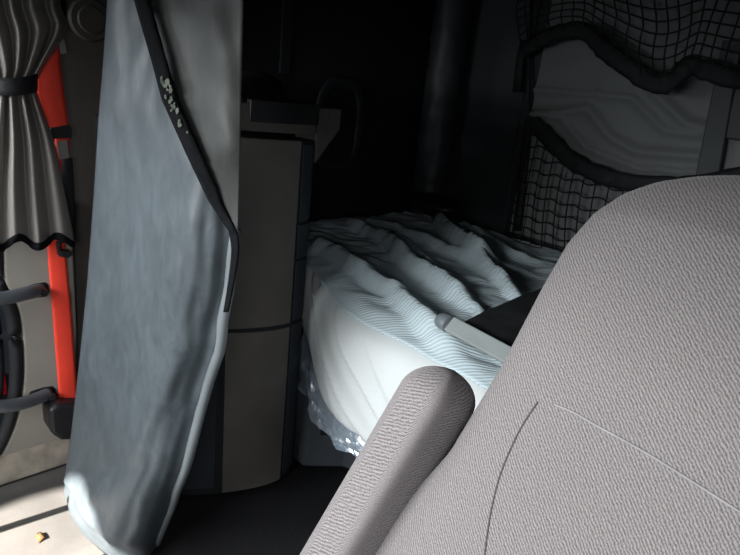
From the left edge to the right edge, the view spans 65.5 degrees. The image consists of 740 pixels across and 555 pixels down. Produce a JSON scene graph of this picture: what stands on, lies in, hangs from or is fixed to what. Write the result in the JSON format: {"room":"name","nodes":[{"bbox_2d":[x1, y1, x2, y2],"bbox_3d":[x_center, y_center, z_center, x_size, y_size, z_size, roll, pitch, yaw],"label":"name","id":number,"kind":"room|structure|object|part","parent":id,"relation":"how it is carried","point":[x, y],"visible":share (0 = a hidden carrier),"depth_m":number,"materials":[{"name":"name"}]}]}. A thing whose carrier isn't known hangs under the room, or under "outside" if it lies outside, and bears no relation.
{"room":"vehicle interior","nodes":[
{"label":"vehicle interior","id":0,"kind":"room"},
{"bbox_2d":[64,0,243,554],"bbox_3d":[-0.528,-0.048,1.241,0.820,1.697,0.163,20,23,37],"label":"curtain","id":1,"kind":"object","parent":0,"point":[165,237],"visible":1,"depth_m":1.14,"materials":[{"name":"grey fabric"}]},
{"bbox_2d":[0,457,349,554],"bbox_3d":[-0.066,0.935,1.257,3.130,0.060,2.670,-11,25,-42],"label":"floor","id":2,"kind":"structure","parent":0,"point":[279,517],"depth_m":1.72,"materials":[{"name":"rubber"}]},
{"bbox_2d":[0,466,170,554],"bbox_3d":[-1.212,0.733,1.353,1.350,0.025,0.435,-11,25,-42],"label":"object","id":3,"kind":"structure","parent":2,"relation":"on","point":[30,506],"depth_m":1.61,"materials":[{"name":"grey plastic"}]},
{"bbox_2d":[35,532,43,542],"bbox_3d":[-0.888,0.694,1.547,0.024,0.019,0.035,-11,25,-42],"label":"dry leaf","id":4,"kind":"object","parent":3,"relation":"on","point":[40,535],"visible":1,"depth_m":1.54,"materials":[{"name":"yellow plant"}]},
{"bbox_2d":[93,97,340,494],"bbox_3d":[-0.477,0.041,1.800,0.515,1.184,0.537,-11,25,-42],"label":"storage cabinet","id":5,"kind":"object","parent":2,"relation":"on","point":[246,438],"visible":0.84,"depth_m":1.65,"materials":[{"name":"plastic"}]},
{"bbox_3d":[-0.348,0.409,1.746,0.190,0.541,0.023,-4,21,-28],"label":"door","id":6,"kind":"part","parent":5,"relation":"part of","materials":[{"name":"grey plastic"}]},
{"bbox_3d":[-0.292,-0.110,1.576,0.190,0.530,0.023,-4,21,-28],"label":"door","id":7,"kind":"part","parent":5,"relation":"part of","materials":[{"name":"grey plastic"}]},
{"bbox_2d":[241,97,328,133],"bbox_3d":[-0.395,-0.483,1.657,0.390,0.068,0.530,-11,25,-42],"label":"countertop","id":8,"kind":"structure","parent":5,"relation":"on","point":[246,125],"depth_m":1.49,"materials":[{"name":"grey plastic"}]},
{"bbox_2d":[292,327,355,468],"bbox_3d":[0.608,0.577,1.812,1.044,0.390,2.270,-11,25,-42],"label":"bunk base","id":9,"kind":"object","parent":2,"relation":"on","point":[312,446],"visible":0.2,"depth_m":1.94,"materials":[{"name":"plastic"}]},
{"bbox_2d":[298,219,549,457],"bbox_3d":[0.552,0.297,1.684,1.227,0.426,2.200,-11,25,-42],"label":"mattress","id":10,"kind":"object","parent":9,"relation":"on","point":[350,371],"visible":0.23,"depth_m":1.47,"materials":[{"name":"white fabric"}]},
{"bbox_2d":[306,211,562,389],"bbox_3d":[0.547,0.045,1.629,1.131,0.127,2.122,-11,25,-42],"label":"blanket","id":11,"kind":"object","parent":10,"relation":"on","point":[393,273],"visible":0.48,"depth_m":1.74,"materials":[{"name":"white fabric"}]},
{"bbox_2d":[434,288,541,362],"bbox_3d":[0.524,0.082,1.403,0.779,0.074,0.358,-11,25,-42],"label":"laptop","id":12,"kind":"object","parent":11,"relation":"on","point":[493,331],"visible":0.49,"depth_m":1.26,"materials":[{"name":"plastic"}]},
{"bbox_2d":[300,175,739,554],"bbox_3d":[0.127,0.499,0.618,0.834,1.199,0.765,-11,25,-42],"label":"seat","id":13,"kind":"object","parent":2,"relation":"on","point":[609,424],"visible":1,"depth_m":0.69,"materials":[{"name":"grey fabric"}]},
{"bbox_3d":[-0.013,0.374,0.879,0.325,0.506,0.101,-2,20,-24],"label":"armrest","id":14,"kind":"part","parent":13,"relation":"part of","materials":[{"name":"grey fabric"}]},
{"bbox_2d":[54,0,435,381],"bbox_3d":[-0.380,-0.396,2.209,1.730,1.800,0.120,-11,25,-42],"label":"wall","id":15,"kind":"structure","parent":0,"point":[382,45],"depth_m":2.25,"materials":[{"name":"black plastic"}]},
{"bbox_2d":[0,252,22,454],"bbox_3d":[-1.210,-0.002,1.509,0.970,1.280,0.126,-11,25,-42],"label":"wheel","id":16,"kind":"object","parent":15,"relation":"in","point":[11,352],"depth_m":1.71,"materials":[{"name":"plastic"}]},
{"bbox_2d":[0,282,48,304],"bbox_3d":[-1.008,0.058,1.569,0.084,0.072,0.296,15,20,24],"label":"handle","id":17,"kind":"object","parent":15,"relation":"attached to","point":[37,290],"visible":1,"depth_m":1.59,"materials":[{"name":"grey plastic"}]},
{"bbox_3d":[-0.979,0.038,1.681,0.073,0.047,0.012,-11,25,-42],"label":"mount plate","id":18,"kind":"part","parent":17,"relation":"part of","materials":[{"name":"black plastic"}]},
{"bbox_2d":[0,438,69,485],"bbox_3d":[-1.013,0.546,1.895,0.720,0.085,0.117,-11,25,-42],"label":"trim","id":19,"kind":"structure","parent":15,"relation":"attached to","point":[18,465],"depth_m":1.80,"materials":[{"name":"grey plastic"}]},
{"bbox_2d":[0,0,74,251],"bbox_3d":[-0.884,-0.437,1.443,0.088,0.795,0.316,19,22,35],"label":"window curtain","id":20,"kind":"object","parent":15,"relation":"hanging from","point":[34,211],"visible":1,"depth_m":1.47,"materials":[{"name":"grey fabric"}]},
{"bbox_2d":[2,241,75,455],"bbox_3d":[-1.012,0.159,1.721,0.247,0.803,0.035,-11,25,-42],"label":"wall panel","id":21,"kind":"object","parent":15,"relation":"attached to","point":[23,266],"depth_m":1.73,"materials":[{"name":"grey plastic"}]},
{"bbox_2d":[37,39,76,439],"bbox_3d":[-0.908,-0.078,1.659,0.122,1.238,0.100,-11,25,-42],"label":"belt","id":22,"kind":"object","parent":15,"relation":"attached to","point":[57,413],"visible":0.6,"depth_m":1.69,"materials":[{"name":"red fabric"}]},
{"bbox_2d":[0,386,55,412],"bbox_3d":[-1.050,0.349,1.655,0.083,0.158,0.319,15,20,26],"label":"handle","id":23,"kind":"object","parent":22,"relation":"on","point":[41,395],"visible":1,"depth_m":1.69,"materials":[{"name":"grey plastic"}]},
{"bbox_3d":[-1.018,0.364,1.784,0.078,0.056,0.012,-11,25,-42],"label":"mount plate","id":24,"kind":"part","parent":23,"relation":"part of","materials":[{"name":"black plastic"}]},
{"bbox_2d":[68,0,106,41],"bbox_3d":[-0.772,-0.713,1.591,0.116,0.116,0.015,-11,25,-42],"label":"speaker","id":25,"kind":"object","parent":15,"relation":"attached to","point":[86,18],"visible":0.85,"depth_m":1.58,"materials":[{"name":"grey plastic"}]},
{"bbox_2d":[279,0,293,73],"bbox_3d":[-0.278,-0.975,1.961,0.040,0.530,0.012,-11,25,-42],"label":"trim","id":26,"kind":"structure","parent":15,"relation":"attached to","point":[287,5],"depth_m":2.00,"materials":[{"name":"black plastic"}]},
{"bbox_2d":[316,76,364,171],"bbox_3d":[-0.118,-0.601,2.277,0.258,0.368,0.016,-11,25,-42],"label":"handle","id":27,"kind":"object","parent":15,"relation":"attached to","point":[336,82],"visible":0.83,"depth_m":2.29,"materials":[{"name":"black plastic"}]},
{"bbox_2d":[409,0,473,214],"bbox_3d":[0.314,-0.795,2.520,0.166,1.035,0.164,-11,25,-42],"label":"pole","id":28,"kind":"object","parent":15,"relation":"attached to","point":[449,35],"depth_m":2.46,"materials":[{"name":"plastic"}]},
{"bbox_2d":[499,0,563,251],"bbox_3d":[1.123,-0.158,1.981,0.080,1.800,2.670,-11,25,-42],"label":"wall","id":29,"kind":"structure","parent":0,"point":[536,56],"depth_m":2.37,"materials":[{"name":"grey plastic"}]},
{"bbox_2d":[445,0,539,231],"bbox_3d":[0.503,-0.740,2.453,0.330,1.080,0.028,22,24,40],"label":"wall panel","id":30,"kind":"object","parent":29,"relation":"attached to","point":[489,112],"depth_m":2.46,"materials":[{"name":"grey plastic"}]},
{"bbox_2d":[504,0,739,249],"bbox_3d":[0.909,-0.477,1.989,0.098,0.927,1.078,-11,25,-42],"label":"pocket","id":31,"kind":"object","parent":29,"relation":"attached to","point":[598,174],"visible":0.56,"depth_m":2.19,"materials":[{"name":"black fabric"}]},
{"bbox_3d":[0.634,-0.858,2.268,0.014,0.437,0.106,-8,23,-37],"label":"hanging cord","id":32,"kind":"part","parent":31,"relation":"part of","materials":[{"name":"black fabric"}]},
{"bbox_2d":[510,0,739,246],"bbox_3d":[0.979,-0.545,1.945,0.040,1.055,1.005,-11,25,-42],"label":"wall panel","id":33,"kind":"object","parent":29,"relation":"attached to","point":[598,114],"depth_m":2.06,"materials":[{"name":"grey fabric"}]},
{"bbox_2d":[512,0,739,94],"bbox_3d":[0.871,-0.827,1.907,0.119,0.465,0.977,-10,24,-40],"label":"storage net","id":34,"kind":"object","parent":29,"relation":"attached to","point":[640,76],"visible":1,"depth_m":1.85,"materials":[{"name":"black fabric"}]},
{"bbox_2d":[696,40,739,174],"bbox_3d":[1.102,-0.500,1.809,0.035,0.456,0.100,-11,25,-42],"label":"strap","id":35,"kind":"object","parent":29,"relation":"attached to","point":[714,142],"visible":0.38,"depth_m":1.80,"materials":[{"name":"grey fabric"}]},
{"bbox_2d":[726,89,739,140],"bbox_3d":[1.171,-0.528,1.739,0.030,0.236,0.139,-11,25,-42],"label":"flap","id":36,"kind":"object","parent":29,"relation":"attached to","point":[733,131],"visible":0.68,"depth_m":1.77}
]}

